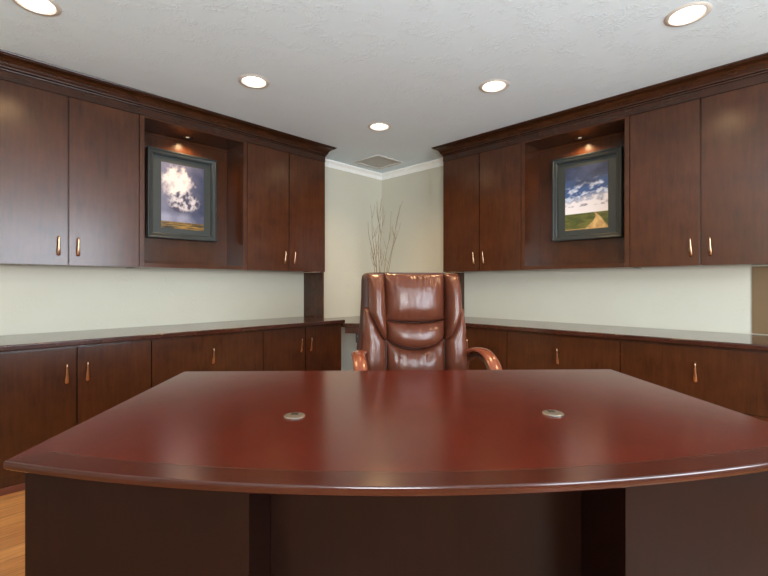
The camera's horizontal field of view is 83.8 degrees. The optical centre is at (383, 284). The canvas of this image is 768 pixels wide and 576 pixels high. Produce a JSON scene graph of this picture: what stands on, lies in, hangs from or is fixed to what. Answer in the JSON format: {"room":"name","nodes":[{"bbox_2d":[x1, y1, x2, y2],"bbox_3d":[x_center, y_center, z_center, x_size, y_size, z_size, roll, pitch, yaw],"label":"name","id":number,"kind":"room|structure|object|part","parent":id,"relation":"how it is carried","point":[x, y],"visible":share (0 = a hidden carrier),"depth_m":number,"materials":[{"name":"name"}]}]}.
{"room":"home office","nodes":[
{"label":"home office","id":0,"kind":"room"},
{"bbox_2d":[0,490,24,575],"bbox_3d":[0.011,1.168,1.190,5.840,0.100,5.840,0,0,44],"label":"floor","id":1,"kind":"structure","parent":0,"point":[12,506],"depth_m":1.92,"materials":[{"name":"brown wood"}]},
{"bbox_2d":[0,339,150,495],"bbox_3d":[-1.996,0.736,2.700,0.614,0.764,0.802,0,0,44],"label":"base cabinet","id":2,"kind":"object","parent":1,"relation":"on","point":[45,393],"visible":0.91,"depth_m":2.44,"materials":[{"name":"brown wood"}]},
{"bbox_3d":[-1.947,0.701,2.370,0.020,0.669,0.396,0,0,44],"label":"door","id":3,"kind":"part","parent":2,"relation":"part of","materials":[{"name":"brown wood"}]},
{"bbox_3d":[-1.824,0.513,2.461,0.034,0.121,0.018,0,0,44],"label":"handle","id":4,"kind":"part","parent":2,"relation":"part of","materials":[{"name":"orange metal"}]},
{"bbox_3d":[-1.754,0.513,2.533,0.034,0.121,0.018,0,0,44],"label":"handle","id":5,"kind":"part","parent":2,"relation":"part of","materials":[{"name":"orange metal"}]},
{"bbox_3d":[-1.665,0.701,2.658,0.020,0.669,0.396,0,0,44],"label":"door","id":6,"kind":"part","parent":2,"relation":"part of","materials":[{"name":"brown wood"}]},
{"bbox_2d":[150,330,262,387],"bbox_3d":[-1.431,0.736,3.276,0.614,0.764,0.804,0,0,44],"label":"drawer cabinet","id":7,"kind":"object","parent":1,"relation":"on","point":[171,357],"visible":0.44,"depth_m":3.05,"materials":[{"name":"brown wood"}]},
{"bbox_3d":[-1.224,0.513,3.072,0.034,0.121,0.018,0,0,44],"label":"handle","id":8,"kind":"part","parent":7,"relation":"part of","materials":[{"name":"orange metal"}]},
{"bbox_2d":[262,323,340,370],"bbox_3d":[-0.868,0.736,3.849,0.614,0.764,0.798,0,0,44],"label":"base cabinet","id":9,"kind":"object","parent":1,"relation":"on","point":[317,347],"visible":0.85,"depth_m":3.64,"materials":[{"name":"brown wood"}]},
{"bbox_2d":[0,316,344,351],"bbox_3d":[-1.433,0.337,3.276,0.614,0.032,2.445,0,0,44],"label":"countertop","id":10,"kind":"structure","parent":9,"relation":"on","point":[83,337],"depth_m":2.87,"materials":[{"name":"grey stone"}]},
{"bbox_2d":[304,272,323,317],"bbox_3d":[-0.698,0.100,4.240,0.310,0.442,0.018,0,0,44],"label":"end panel","id":11,"kind":"object","parent":10,"relation":"on","point":[313,281],"visible":0.97,"depth_m":4.21,"materials":[{"name":"brown wood"}]},
{"bbox_3d":[-0.819,0.701,3.520,0.020,0.669,0.394,0,0,44],"label":"door","id":12,"kind":"part","parent":9,"relation":"part of","materials":[{"name":"brown wood"}]},
{"bbox_3d":[-0.538,0.701,3.807,0.020,0.669,0.394,0,0,44],"label":"door","id":13,"kind":"part","parent":9,"relation":"part of","materials":[{"name":"brown wood"}]},
{"bbox_2d":[3,369,767,575],"bbox_3d":[0.099,0.740,1.315,1.861,0.755,1.072,0,0,-2],"label":"executive desk","id":14,"kind":"object","parent":1,"relation":"on","point":[564,472],"visible":1,"depth_m":1.00,"materials":[{"name":"brown wood"}]},
{"bbox_3d":[0.118,0.732,1.169,0.845,0.652,0.020,0,0,-2],"label":"modesty panel","id":15,"kind":"part","parent":14,"relation":"part of","materials":[{"name":"brown wood"}]},
{"bbox_2d":[352,272,501,370],"bbox_3d":[0.216,0.522,2.340,0.784,1.192,0.705,0,0,-8],"label":"office chair","id":16,"kind":"object","parent":1,"relation":"on","point":[409,321],"visible":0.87,"depth_m":2.49,"materials":[{"name":"brown leather"}]},
{"bbox_3d":[-0.127,0.528,2.295,0.095,0.336,0.407,0,0,-2],"label":"armrest","id":17,"kind":"part","parent":16,"relation":"part of","materials":[{"name":"brown leather"}]},
{"bbox_3d":[0.559,0.528,2.391,0.095,0.336,0.407,0,0,-14],"label":"armrest","id":18,"kind":"part","parent":16,"relation":"part of","materials":[{"name":"brown leather"}]},
{"bbox_2d":[466,327,507,369],"bbox_3d":[0.872,0.736,3.833,0.798,0.764,0.616,0,0,44],"label":"base cabinet","id":19,"kind":"object","parent":1,"relation":"on","point":[494,340],"visible":0.25,"depth_m":3.48,"materials":[{"name":"brown wood"}]},
{"bbox_2d":[507,330,620,372],"bbox_3d":[1.446,0.736,3.271,0.803,0.764,0.616,0,0,44],"label":"drawer cabinet","id":20,"kind":"object","parent":1,"relation":"on","point":[525,350],"visible":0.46,"depth_m":3.06,"materials":[{"name":"brown wood"}]},
{"bbox_3d":[1.242,0.513,3.063,0.018,0.121,0.034,0,0,44],"label":"handle","id":21,"kind":"part","parent":20,"relation":"part of","materials":[{"name":"orange metal"}]},
{"bbox_2d":[621,339,767,421],"bbox_3d":[2.021,0.736,2.706,0.803,0.764,0.616,0,0,44],"label":"drawer cabinet","id":22,"kind":"object","parent":1,"relation":"on","point":[733,379],"visible":0.45,"depth_m":2.47,"materials":[{"name":"brown wood"}]},
{"bbox_2d":[465,317,767,350],"bbox_3d":[1.450,0.337,3.269,2.440,0.032,0.614,0,0,44],"label":"countertop","id":23,"kind":"structure","parent":22,"relation":"on","point":[688,337],"depth_m":2.87,"materials":[{"name":"grey stone"}]},
{"bbox_2d":[445,272,463,309],"bbox_3d":[0.701,0.100,4.224,0.018,0.442,0.298,0,0,44],"label":"end panel","id":24,"kind":"object","parent":23,"relation":"on","point":[461,275],"visible":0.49,"depth_m":4.30,"materials":[{"name":"brown wood"}]},
{"bbox_3d":[1.817,0.513,2.498,0.018,0.121,0.034,0,0,44],"label":"handle","id":25,"kind":"part","parent":22,"relation":"part of","materials":[{"name":"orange metal"}]},
{"bbox_3d":[1.834,0.874,2.516,0.801,0.322,0.020,0,0,44],"label":"drawer","id":26,"kind":"part","parent":22,"relation":"part of","materials":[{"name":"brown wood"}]},
{"bbox_2d":[0,167,381,370],"bbox_3d":[-2.030,-0.102,3.193,0.120,2.440,5.840,0,0,44],"label":"wall","id":27,"kind":"structure","parent":0,"point":[33,299],"depth_m":3.61,"materials":[{"name":"beige paint"}]},
{"bbox_2d":[0,79,138,267],"bbox_3d":[-2.087,-0.652,2.790,0.359,1.060,0.802,0,0,44],"label":"upper cabinet","id":28,"kind":"object","parent":27,"relation":"attached to","point":[69,167],"visible":1,"depth_m":2.68,"materials":[{"name":"brown wood"}]},
{"bbox_3d":[-2.130,-0.651,2.549,0.020,1.058,0.395,0,0,44],"label":"door","id":29,"kind":"part","parent":28,"relation":"part of","materials":[{"name":"brown wood"}]},
{"bbox_3d":[-2.006,-0.240,2.640,0.034,0.121,0.018,0,0,44],"label":"handle","id":30,"kind":"part","parent":28,"relation":"part of","materials":[{"name":"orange metal"}]},
{"bbox_3d":[-1.936,-0.240,2.711,0.034,0.121,0.018,0,0,44],"label":"handle","id":31,"kind":"part","parent":28,"relation":"part of","materials":[{"name":"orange metal"}]},
{"bbox_3d":[-1.847,-0.651,2.837,0.020,1.058,0.395,0,0,44],"label":"door","id":32,"kind":"part","parent":28,"relation":"part of","materials":[{"name":"brown wood"}]},
{"bbox_2d":[129,115,246,270],"bbox_3d":[-1.533,-0.652,3.376,0.328,1.060,0.804,0,0,44],"label":"upper cabinet","id":33,"kind":"object","parent":27,"relation":"attached to","point":[229,253],"visible":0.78,"depth_m":3.53,"materials":[{"name":"brown wood"}]},
{"bbox_3d":[-1.804,-0.652,3.100,0.328,1.060,0.030,0,0,44],"label":"panel","id":34,"kind":"part","parent":33,"relation":"part of","materials":[{"name":"brown wood"}]},
{"bbox_2d":[146,146,216,241],"bbox_3d":[-1.613,-0.706,3.441,0.038,0.690,0.537,0,0,44],"label":"framed picture","id":35,"kind":"object","parent":33,"relation":"attached to","point":[181,188],"visible":1,"depth_m":3.43},
{"bbox_2d":[161,161,203,230],"bbox_3d":[-1.615,-0.702,3.443,0.001,0.512,0.330,0,0,44],"label":"print","id":36,"kind":"object","parent":35,"relation":"attached to","point":[182,184],"depth_m":3.43},
{"bbox_3d":[-1.641,-0.662,3.481,0.028,1.018,0.742,0,0,44],"label":"panel","id":37,"kind":"part","parent":33,"relation":"part of","materials":[{"name":"brown wood"}]},
{"bbox_3d":[-1.625,-1.161,3.466,0.014,0.021,0.741,0,0,44],"label":"rail","id":38,"kind":"part","parent":33,"relation":"part of","materials":[{"name":"brown wood"}]},
{"bbox_3d":[-1.625,-0.170,3.466,0.014,0.033,0.741,0,0,44],"label":"rail","id":39,"kind":"part","parent":33,"relation":"part of","materials":[{"name":"brown wood"}]},
{"bbox_2d":[131,263,243,270],"bbox_3d":[-1.534,-0.137,3.376,0.327,0.030,0.742,0,0,44],"label":"shelf","id":40,"kind":"object","parent":33,"relation":"attached to","point":[174,266],"depth_m":3.31,"materials":[{"name":"brown wood"}]},
{"bbox_3d":[-1.262,-0.652,3.652,0.328,1.060,0.030,0,0,44],"label":"panel","id":41,"kind":"part","parent":33,"relation":"part of","materials":[{"name":"brown wood"}]},
{"bbox_2d":[236,143,324,271],"bbox_3d":[-0.956,-0.652,3.942,0.359,1.060,0.807,0,0,44],"label":"upper cabinet","id":42,"kind":"object","parent":27,"relation":"attached to","point":[286,191],"visible":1,"depth_m":3.80,"materials":[{"name":"brown wood"}]},
{"bbox_2d":[0,49,336,161],"bbox_3d":[-1.476,-1.252,3.378,0.407,0.137,2.501,0,0,44],"label":"crown molding","id":43,"kind":"structure","parent":42,"relation":"on","point":[15,68],"depth_m":2.96,"materials":[{"name":"brown wood"}]},
{"bbox_3d":[-1.000,-0.651,3.700,0.020,1.058,0.398,0,0,44],"label":"door","id":44,"kind":"part","parent":42,"relation":"part of","materials":[{"name":"brown wood"}]},
{"bbox_3d":[-0.715,-0.651,3.990,0.020,1.058,0.398,0,0,44],"label":"door","id":45,"kind":"part","parent":42,"relation":"part of","materials":[{"name":"brown wood"}]},
{"bbox_2d":[331,316,359,342],"bbox_3d":[-0.001,0.447,4.354,1.147,0.182,1.097,0,0,44],"label":"countertop","id":46,"kind":"structure","parent":27,"relation":"attached to","point":[351,324],"depth_m":3.96,"materials":[{"name":"grey stone"}]},
{"bbox_3d":[0.004,0.422,3.951,0.729,0.057,0.020,0,0,2],"label":"rail","id":47,"kind":"part","parent":46,"relation":"part of","materials":[{"name":"brown wood"}]},
{"bbox_2d":[368,195,401,271],"bbox_3d":[0.011,-0.298,4.559,0.357,1.308,0.132,0,0,-9],"label":"arrangement","id":48,"kind":"object","parent":46,"relation":"on","point":[378,249],"visible":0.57,"depth_m":4.55,"materials":[{"name":"brown plant"}]},
{"bbox_2d":[325,158,381,179],"bbox_3d":[-0.365,-1.288,4.767,0.050,0.068,1.020,0,0,44],"label":"trim","id":49,"kind":"structure","parent":27,"relation":"attached to","point":[329,163],"depth_m":4.78,"materials":[{"name":"white paint"}]},
{"bbox_2d":[0,0,767,172],"bbox_3d":[0.011,-1.382,1.190,5.840,0.120,5.840,0,0,44],"label":"ceiling","id":50,"kind":"structure","parent":0,"point":[333,69],"depth_m":2.42,"materials":[{"name":"paint"}]},
{"bbox_2d":[12,0,61,15],"bbox_3d":[-1.633,-1.345,2.008,0.196,0.058,0.196,0,0,44],"label":"ceiling light","id":51,"kind":"object","parent":50,"relation":"attached to","point":[41,7],"visible":1,"depth_m":2.06,"materials":[{"name":"white paint"}]},
{"bbox_2d":[238,74,269,88],"bbox_3d":[-0.846,-1.345,2.784,0.196,0.058,0.196,0,0,44],"label":"ceiling light","id":52,"kind":"object","parent":50,"relation":"attached to","point":[248,80],"visible":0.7,"depth_m":2.83,"materials":[{"name":"white glass"}]},
{"bbox_2d":[353,154,402,168],"bbox_3d":[-0.062,-1.316,4.601,0.380,0.012,0.380,0,0,44],"label":"ceiling vent","id":53,"kind":"object","parent":50,"relation":"in","point":[377,161],"visible":1,"depth_m":4.59,"materials":[{"name":"white metal"}]},
{"bbox_3d":[-0.062,-1.321,4.601,0.318,0.001,0.318,0,0,44],"label":"plate","id":54,"kind":"part","parent":53,"relation":"part of","materials":[{"name":"grey paint"}]},
{"bbox_2d":[368,122,390,130],"bbox_3d":[-0.038,-1.345,3.576,0.196,0.058,0.196,0,0,44],"label":"ceiling light","id":55,"kind":"object","parent":50,"relation":"attached to","point":[376,126],"visible":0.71,"depth_m":3.63,"materials":[{"name":"white paint"}]},
{"bbox_2d":[479,79,508,92],"bbox_3d":[0.732,-1.345,2.848,0.196,0.058,0.196,0,0,44],"label":"ceiling light","id":56,"kind":"object","parent":50,"relation":"attached to","point":[494,85],"visible":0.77,"depth_m":2.89,"materials":[{"name":"white glass"}]},
{"bbox_2d":[664,1,712,26],"bbox_3d":[1.485,-1.345,2.094,0.196,0.058,0.196,0,0,44],"label":"ceiling light","id":57,"kind":"object","parent":50,"relation":"attached to","point":[687,14],"visible":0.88,"depth_m":2.12,"materials":[{"name":"white paint"}]},
{"bbox_2d":[382,166,767,334],"bbox_3d":[2.057,-0.102,3.189,5.720,2.440,0.120,0,0,44],"label":"wall","id":58,"kind":"structure","parent":0,"point":[704,298],"depth_m":3.60,"materials":[{"name":"beige paint"}]},
{"bbox_2d":[382,158,442,179],"bbox_3d":[0.333,-1.288,4.761,1.054,0.068,0.050,0,0,44],"label":"trim","id":59,"kind":"structure","parent":58,"relation":"attached to","point":[438,162],"depth_m":4.76,"materials":[{"name":"white paint"}]},
{"bbox_2d":[443,143,529,271],"bbox_3d":[0.953,-0.652,3.944,0.799,1.060,0.344,0,0,44],"label":"upper cabinet","id":60,"kind":"object","parent":58,"relation":"attached to","point":[482,191],"visible":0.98,"depth_m":3.81,"materials":[{"name":"brown wood"}]},
{"bbox_3d":[0.718,-0.651,3.992,0.394,1.058,0.020,0,0,44],"label":"door","id":61,"kind":"part","parent":60,"relation":"part of","materials":[{"name":"brown wood"}]},
{"bbox_3d":[1.005,-0.651,3.710,0.394,1.058,0.020,0,0,44],"label":"door","id":62,"kind":"part","parent":60,"relation":"part of","materials":[{"name":"brown wood"}]},
{"bbox_2d":[432,52,767,161],"bbox_3d":[1.485,-1.252,3.389,2.497,0.137,0.392,0,0,44],"label":"crown molding","id":63,"kind":"structure","parent":60,"relation":"on","point":[751,71],"depth_m":3.00,"materials":[{"name":"brown wood"}]},
{"bbox_2d":[521,116,640,270],"bbox_3d":[1.540,-0.652,3.391,0.807,1.060,0.313,0,0,44],"label":"upper cabinet","id":64,"kind":"object","parent":58,"relation":"attached to","point":[538,251],"visible":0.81,"depth_m":3.55,"materials":[{"name":"brown wood"}]},
{"bbox_3d":[1.262,-0.652,3.663,0.030,1.060,0.313,0,0,44],"label":"panel","id":65,"kind":"part","parent":64,"relation":"part of","materials":[{"name":"brown wood"}]},
{"bbox_2d":[525,263,635,270],"bbox_3d":[1.540,-0.137,3.391,0.745,0.030,0.312,0,0,44],"label":"shelf","id":66,"kind":"object","parent":64,"relation":"attached to","point":[566,266],"depth_m":3.33,"materials":[{"name":"brown wood"}]},
{"bbox_3d":[1.625,-1.161,3.477,0.744,0.021,0.014,0,0,44],"label":"rail","id":67,"kind":"part","parent":64,"relation":"part of","materials":[{"name":"brown wood"}]},
{"bbox_3d":[1.625,-0.170,3.477,0.744,0.033,0.014,0,0,44],"label":"rail","id":68,"kind":"part","parent":64,"relation":"part of","materials":[{"name":"brown wood"}]},
{"bbox_3d":[1.639,-0.662,3.493,0.745,1.018,0.028,0,0,44],"label":"panel","id":69,"kind":"part","parent":64,"relation":"part of","materials":[{"name":"brown wood"}]},
{"bbox_2d":[552,146,622,241],"bbox_3d":[1.623,-0.708,3.442,0.537,0.690,0.038,0,0,44],"label":"framed picture","id":70,"kind":"object","parent":64,"relation":"attached to","point":[587,188],"visible":1,"depth_m":3.43},
{"bbox_2d":[565,161,607,230],"bbox_3d":[1.625,-0.704,3.445,0.330,0.512,0.001,0,0,44],"label":"print","id":71,"kind":"object","parent":70,"relation":"attached to","point":[586,184],"depth_m":3.44},
{"bbox_3d":[1.817,-0.652,3.119,0.030,1.060,0.313,0,0,44],"label":"panel","id":72,"kind":"part","parent":64,"relation":"part of","materials":[{"name":"brown wood"}]},
{"bbox_2d":[630,82,767,267],"bbox_3d":[2.105,-0.652,2.814,0.803,1.060,0.344,0,0,44],"label":"upper cabinet","id":73,"kind":"object","parent":58,"relation":"attached to","point":[699,167],"visible":1,"depth_m":2.72,"materials":[{"name":"brown wood"}]},
{"bbox_3d":[1.869,-0.651,2.862,0.396,1.058,0.020,0,0,44],"label":"door","id":74,"kind":"part","parent":73,"relation":"part of","materials":[{"name":"brown wood"}]},
{"bbox_3d":[1.961,-0.240,2.738,0.018,0.121,0.034,0,0,44],"label":"handle","id":75,"kind":"part","parent":73,"relation":"part of","materials":[{"name":"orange metal"}]},
{"bbox_3d":[2.032,-0.240,2.668,0.018,0.121,0.034,0,0,44],"label":"handle","id":76,"kind":"part","parent":73,"relation":"part of","materials":[{"name":"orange metal"}]},
{"bbox_3d":[2.158,-0.651,2.579,0.396,1.058,0.020,0,0,44],"label":"door","id":77,"kind":"part","parent":73,"relation":"part of","materials":[{"name":"brown wood"}]},
{"bbox_2d":[752,266,767,333],"bbox_3d":[2.571,0.099,2.594,0.514,0.434,0.010,0,0,44],"label":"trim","id":78,"kind":"structure","parent":58,"relation":"attached to","point":[759,273],"depth_m":2.74,"materials":[{"name":"brown wood"}]}
]}

